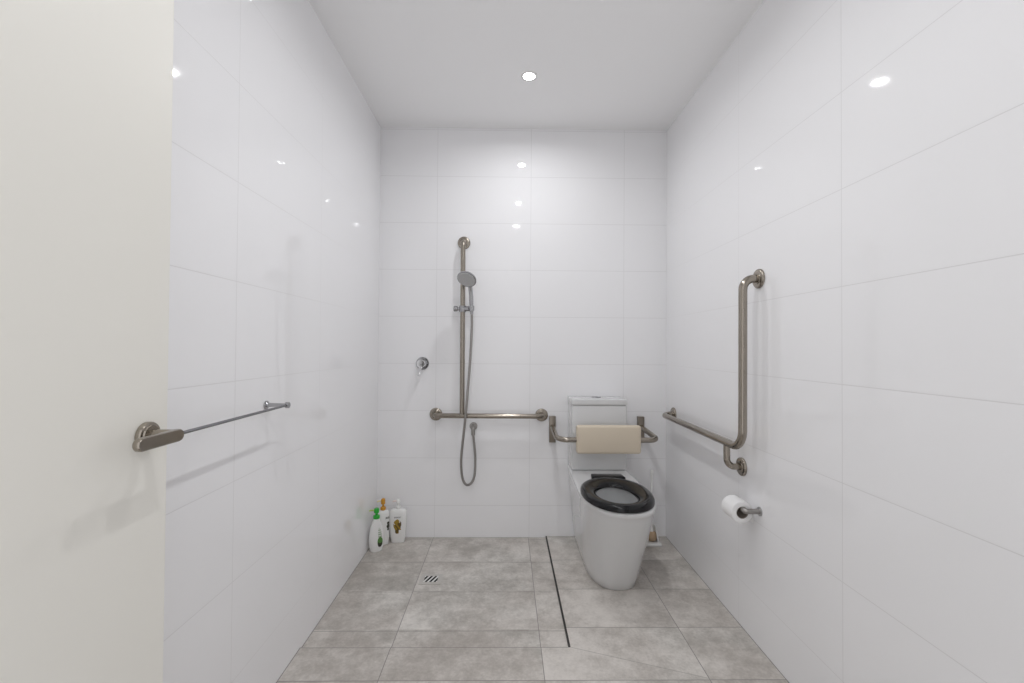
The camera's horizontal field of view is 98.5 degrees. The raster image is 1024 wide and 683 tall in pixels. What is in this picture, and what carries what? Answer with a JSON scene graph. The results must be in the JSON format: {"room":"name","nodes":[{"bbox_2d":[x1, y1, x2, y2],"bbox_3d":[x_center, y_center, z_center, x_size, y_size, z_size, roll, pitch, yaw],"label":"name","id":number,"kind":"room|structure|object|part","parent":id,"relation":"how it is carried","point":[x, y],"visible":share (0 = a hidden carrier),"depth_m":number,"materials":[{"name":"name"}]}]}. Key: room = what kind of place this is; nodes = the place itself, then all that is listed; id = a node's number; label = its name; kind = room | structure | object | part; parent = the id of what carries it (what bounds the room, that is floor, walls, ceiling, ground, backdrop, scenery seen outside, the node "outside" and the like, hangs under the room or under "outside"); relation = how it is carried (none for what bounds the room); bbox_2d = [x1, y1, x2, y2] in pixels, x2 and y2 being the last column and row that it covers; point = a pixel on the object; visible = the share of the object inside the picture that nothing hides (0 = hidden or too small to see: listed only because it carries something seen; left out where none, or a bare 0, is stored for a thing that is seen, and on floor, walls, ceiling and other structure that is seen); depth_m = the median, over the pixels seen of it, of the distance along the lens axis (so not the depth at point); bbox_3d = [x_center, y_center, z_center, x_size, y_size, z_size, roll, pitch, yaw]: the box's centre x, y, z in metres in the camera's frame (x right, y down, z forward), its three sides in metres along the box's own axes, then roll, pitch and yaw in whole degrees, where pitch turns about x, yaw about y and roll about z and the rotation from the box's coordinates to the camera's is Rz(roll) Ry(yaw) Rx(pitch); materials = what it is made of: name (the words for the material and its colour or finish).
{"room":"accessible bathroom","nodes":[
{"label":"accessible bathroom","id":0,"kind":"room"},
{"bbox_2d":[163,0,380,682],"bbox_3d":[-0.880,-0.090,1.349,0.100,2.806,2.920,0,-1,-1],"label":"wall","id":1,"kind":"structure","parent":0,"point":[276,156],"depth_m":1.49,"materials":[{"name":"white tile"}]},
{"bbox_2d":[184,401,290,433],"bbox_3d":[-0.790,0.211,1.168,0.078,0.029,0.679,0,-1,-1],"label":"towel rail","id":2,"kind":"object","parent":1,"relation":"attached to","point":[267,404],"visible":0.46,"depth_m":1.27,"materials":[{"name":"silver metal"}]},
{"bbox_3d":[-0.793,0.215,1.493,0.076,0.021,0.021,0,-1,-1],"label":"post","id":3,"kind":"part","parent":2,"relation":"part of","materials":[{"name":"silver metal"}]},
{"bbox_2d":[377,127,666,536],"bbox_3d":[0.070,-0.064,2.871,2.040,2.806,0.100,0,-1,-1],"label":"wall","id":4,"kind":"structure","parent":0,"point":[565,230],"depth_m":2.82,"materials":[{"name":"white tile"}]},
{"bbox_2d":[416,357,428,375],"bbox_3d":[-0.570,0.156,2.762,0.082,0.115,0.095,0,-1,-1],"label":"shower mixer","id":5,"kind":"object","parent":4,"relation":"attached to","point":[422,363],"visible":1,"depth_m":2.76,"materials":[{"name":"silver metal"}]},
{"bbox_3d":[-0.570,0.140,2.807,0.082,0.082,0.008,0,-1,-1],"label":"plate","id":6,"kind":"part","parent":5,"relation":"part of","materials":[{"name":"silver metal"}]},
{"bbox_2d":[470,422,476,435],"bbox_3d":[-0.245,0.551,2.781,0.050,0.074,0.055,0,-1,-1],"label":"outlet","id":7,"kind":"object","parent":4,"relation":"attached to","point":[473,426],"depth_m":2.77,"materials":[{"name":"silver metal"}]},
{"bbox_2d":[430,237,547,420],"bbox_3d":[-0.143,-0.082,2.780,0.753,1.177,0.077,0,-1,-1],"label":"grab rail","id":8,"kind":"object","parent":4,"relation":"attached to","point":[436,414],"visible":1,"depth_m":2.74,"materials":[{"name":"silver metal"}]},
{"bbox_2d":[453,305,473,311],"bbox_3d":[-0.298,-0.203,2.748,0.139,0.040,0.056,0,-1,14],"label":"slider","id":9,"kind":"object","parent":8,"relation":"attached to","point":[462,308],"visible":0.99,"depth_m":2.73,"materials":[{"name":"silver metal"}]},
{"bbox_3d":[-0.346,-0.204,2.753,0.041,0.036,0.037,0,-1,-1],"label":"knob","id":10,"kind":"part","parent":9,"relation":"part of","materials":[{"name":"silver metal"}]},
{"bbox_2d":[457,271,476,485],"bbox_3d":[-0.277,0.244,2.690,0.118,1.323,0.180,0,-1,-1],"label":"shower","id":11,"kind":"object","parent":8,"relation":"attached to","point":[466,278],"visible":1,"depth_m":2.71,"materials":[{"name":"silver metal"}]},
{"bbox_3d":[-0.257,-0.273,2.710,0.028,0.209,0.062,0,-1,16],"label":"handle","id":12,"kind":"part","parent":11,"relation":"part of","materials":[{"name":"silver metal"}]},
{"bbox_2d":[549,416,657,453],"bbox_3d":[0.548,0.561,2.673,0.621,0.174,0.292,0,-1,-1],"label":"padded backrest","id":13,"kind":"object","parent":4,"relation":"attached to","point":[589,439],"visible":1,"depth_m":2.53,"materials":[{"name":"beige leather"}]},
{"bbox_3d":[0.290,0.553,2.639,0.129,0.063,0.308,1,-1,-32],"label":"arm","id":14,"kind":"part","parent":13,"relation":"part of","materials":[{"name":"silver metal"}]},
{"bbox_2d":[576,425,640,453],"bbox_3d":[0.558,0.566,2.552,0.372,0.162,0.049,0,-1,-1],"label":"cushion","id":15,"kind":"object","parent":13,"relation":"on","point":[590,439],"depth_m":2.53,"materials":[{"name":"beige leather"}]},
{"bbox_3d":[0.780,0.557,2.670,0.158,0.063,0.261,0,-1,-1],"label":"arm","id":16,"kind":"part","parent":13,"relation":"part of","materials":[{"name":"silver metal"}]},
{"bbox_2d":[276,536,788,682],"bbox_3d":[0.081,1.269,1.344,1.840,0.100,2.920,0,-1,-1],"label":"floor","id":17,"kind":"structure","parent":0,"point":[494,615],"depth_m":1.92,"materials":[{"name":"grey tile"}]},
{"bbox_2d":[369,508,383,551],"bbox_3d":[-0.802,1.112,2.609,0.085,0.251,0.049,1,-1,-19],"label":"bottle","id":18,"kind":"object","parent":17,"relation":"on","point":[376,533],"visible":1,"depth_m":2.59,"materials":[{"name":"white plastic"}]},
{"bbox_2d":[377,498,388,544],"bbox_3d":[-0.789,1.099,2.697,0.076,0.278,0.050,1,-1,-28],"label":"bottle","id":19,"kind":"object","parent":17,"relation":"on","point":[383,512],"visible":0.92,"depth_m":2.68,"materials":[{"name":"white plastic"}]},
{"bbox_2d":[389,498,406,542],"bbox_3d":[-0.706,1.108,2.736,0.105,0.263,0.059,0,-1,-9],"label":"shampoo bottle","id":20,"kind":"object","parent":17,"relation":"on","point":[398,515],"visible":1,"depth_m":2.71,"materials":[{"name":"white plastic"}]},
{"bbox_2d":[393,519,400,533],"bbox_3d":[-0.705,1.136,2.708,0.045,0.087,0.004,0,-1,-1],"label":"print","id":21,"kind":"object","parent":20,"relation":"attached to","point":[396,522],"depth_m":2.71,"materials":[{"name":"yellow"}]},
{"bbox_2d":[418,574,442,584],"bbox_3d":[-0.421,1.235,2.291,0.112,0.002,0.102,0,-1,-1],"label":"floor drain","id":22,"kind":"object","parent":17,"relation":"on","point":[426,579],"visible":1,"depth_m":2.29,"materials":[{"name":"grey metal"}]},
{"bbox_2d":[546,536,569,646],"bbox_3d":[0.224,1.242,2.288,0.008,0.021,1.038,0,-1,-1],"label":"trim","id":23,"kind":"structure","parent":17,"relation":"in","point":[561,609],"depth_m":2.12,"materials":[{"name":"grey metal"}]},
{"bbox_2d":[568,396,655,590],"bbox_3d":[0.525,0.786,2.384,0.364,0.898,0.860,0,-1,-1],"label":"toilet","id":24,"kind":"object","parent":17,"relation":"on","point":[613,513],"visible":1,"depth_m":2.24,"materials":[{"name":"white ceramic"}]},
{"bbox_3d":[0.524,0.365,2.730,0.337,0.036,0.177,0,-1,-1],"label":"cistern lid","id":25,"kind":"part","parent":24,"relation":"part of","materials":[{"name":"white ceramic"}]},
{"bbox_3d":[0.520,0.750,2.192,0.347,0.030,0.475,0,-1,-1],"label":"seat","id":26,"kind":"part","parent":24,"relation":"part of","materials":[{"name":"black plastic"}]},
{"bbox_2d":[646,525,661,546],"bbox_3d":[0.855,1.186,2.704,0.100,0.112,0.084,0,-1,-1],"label":"toilet brush holder","id":27,"kind":"object","parent":17,"relation":"on","point":[656,543],"visible":0.41,"depth_m":2.67,"materials":[{"name":"white plastic"}]},
{"bbox_2d":[649,470,656,540],"bbox_3d":[0.857,1.004,2.706,0.063,0.435,0.064,0,-1,-1],"label":"toilet brush","id":28,"kind":"object","parent":27,"relation":"in","point":[652,536],"visible":0.61,"depth_m":2.69,"materials":[{"name":"beige"}]},
{"bbox_3d":[0.856,0.977,2.705,0.028,0.381,0.029,0,-1,-1],"label":"handle","id":29,"kind":"part","parent":28,"relation":"part of","materials":[{"name":"white plastic"}]},
{"bbox_2d":[309,0,762,130],"bbox_3d":[0.099,-1.436,1.379,1.840,0.100,2.920,0,-1,-1],"label":"ceiling","id":30,"kind":"structure","parent":0,"point":[598,64],"depth_m":2.13,"materials":[{"name":"white paint"}]},
{"bbox_2d":[521,71,536,80],"bbox_3d":[0.089,-1.373,2.283,0.086,0.004,0.086,0,-1,-1],"label":"recessed light","id":31,"kind":"object","parent":30,"relation":"in","point":[527,75],"visible":1,"depth_m":2.28,"materials":[{"name":"white plastic"}]},
{"bbox_2d":[666,0,1023,682],"bbox_3d":[1.060,-0.077,1.374,0.100,2.806,2.920,0,-1,-1],"label":"wall","id":32,"kind":"structure","parent":0,"point":[866,157],"depth_m":1.29,"materials":[{"name":"white tile"}]},
{"bbox_2d":[662,269,764,475],"bbox_3d":[0.955,0.148,2.240,0.084,0.875,0.988,0,-1,-1],"label":"grab rail","id":33,"kind":"object","parent":32,"relation":"attached to","point":[758,278],"visible":1,"depth_m":1.78,"materials":[{"name":"silver metal"}]},
{"bbox_2d":[738,507,762,515],"bbox_3d":[0.963,0.685,1.826,0.070,0.036,0.135,0,-1,-1],"label":"toilet roll holder","id":34,"kind":"object","parent":32,"relation":"attached to","point":[758,510],"visible":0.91,"depth_m":1.77,"materials":[{"name":"grey metal"}]},
{"bbox_2d":[722,495,753,523],"bbox_3d":[0.940,0.699,1.839,0.091,0.089,0.086,0,-1,-1],"label":"toilet roll","id":35,"kind":"object","parent":34,"relation":"on","point":[731,504],"visible":0.94,"depth_m":1.80,"materials":[{"name":"white paper"}]},
{"bbox_3d":[0.963,0.685,1.829,0.068,0.021,0.127,0,-1,-1],"label":"arm","id":36,"kind":"part","parent":34,"relation":"part of","materials":[{"name":"silver metal"}]},
{"bbox_3d":[0.110,-0.103,-0.148,2.040,2.806,0.100,0,-1,-1],"label":"wall","id":37,"kind":"structure","parent":0,"visible":0},
{"bbox_2d":[0,0,183,682],"bbox_3d":[-0.618,-0.022,0.359,0.095,2.432,0.910,0,-1,-1],"label":"door","id":38,"kind":"structure","parent":37,"relation":"in","point":[86,86],"depth_m":0.65,"materials":[{"name":"white paint"}]},
{"bbox_3d":[-0.628,0.163,0.763,0.012,0.047,0.047,0,-1,-1],"label":"handle","id":39,"kind":"part","parent":38,"relation":"part of","materials":[{"name":"silver metal"}]},
{"bbox_3d":[-0.601,0.162,0.728,0.049,0.022,0.098,0,-1,-1],"label":"lever","id":40,"kind":"part","parent":38,"relation":"part of","materials":[{"name":"silver metal"}]}
]}

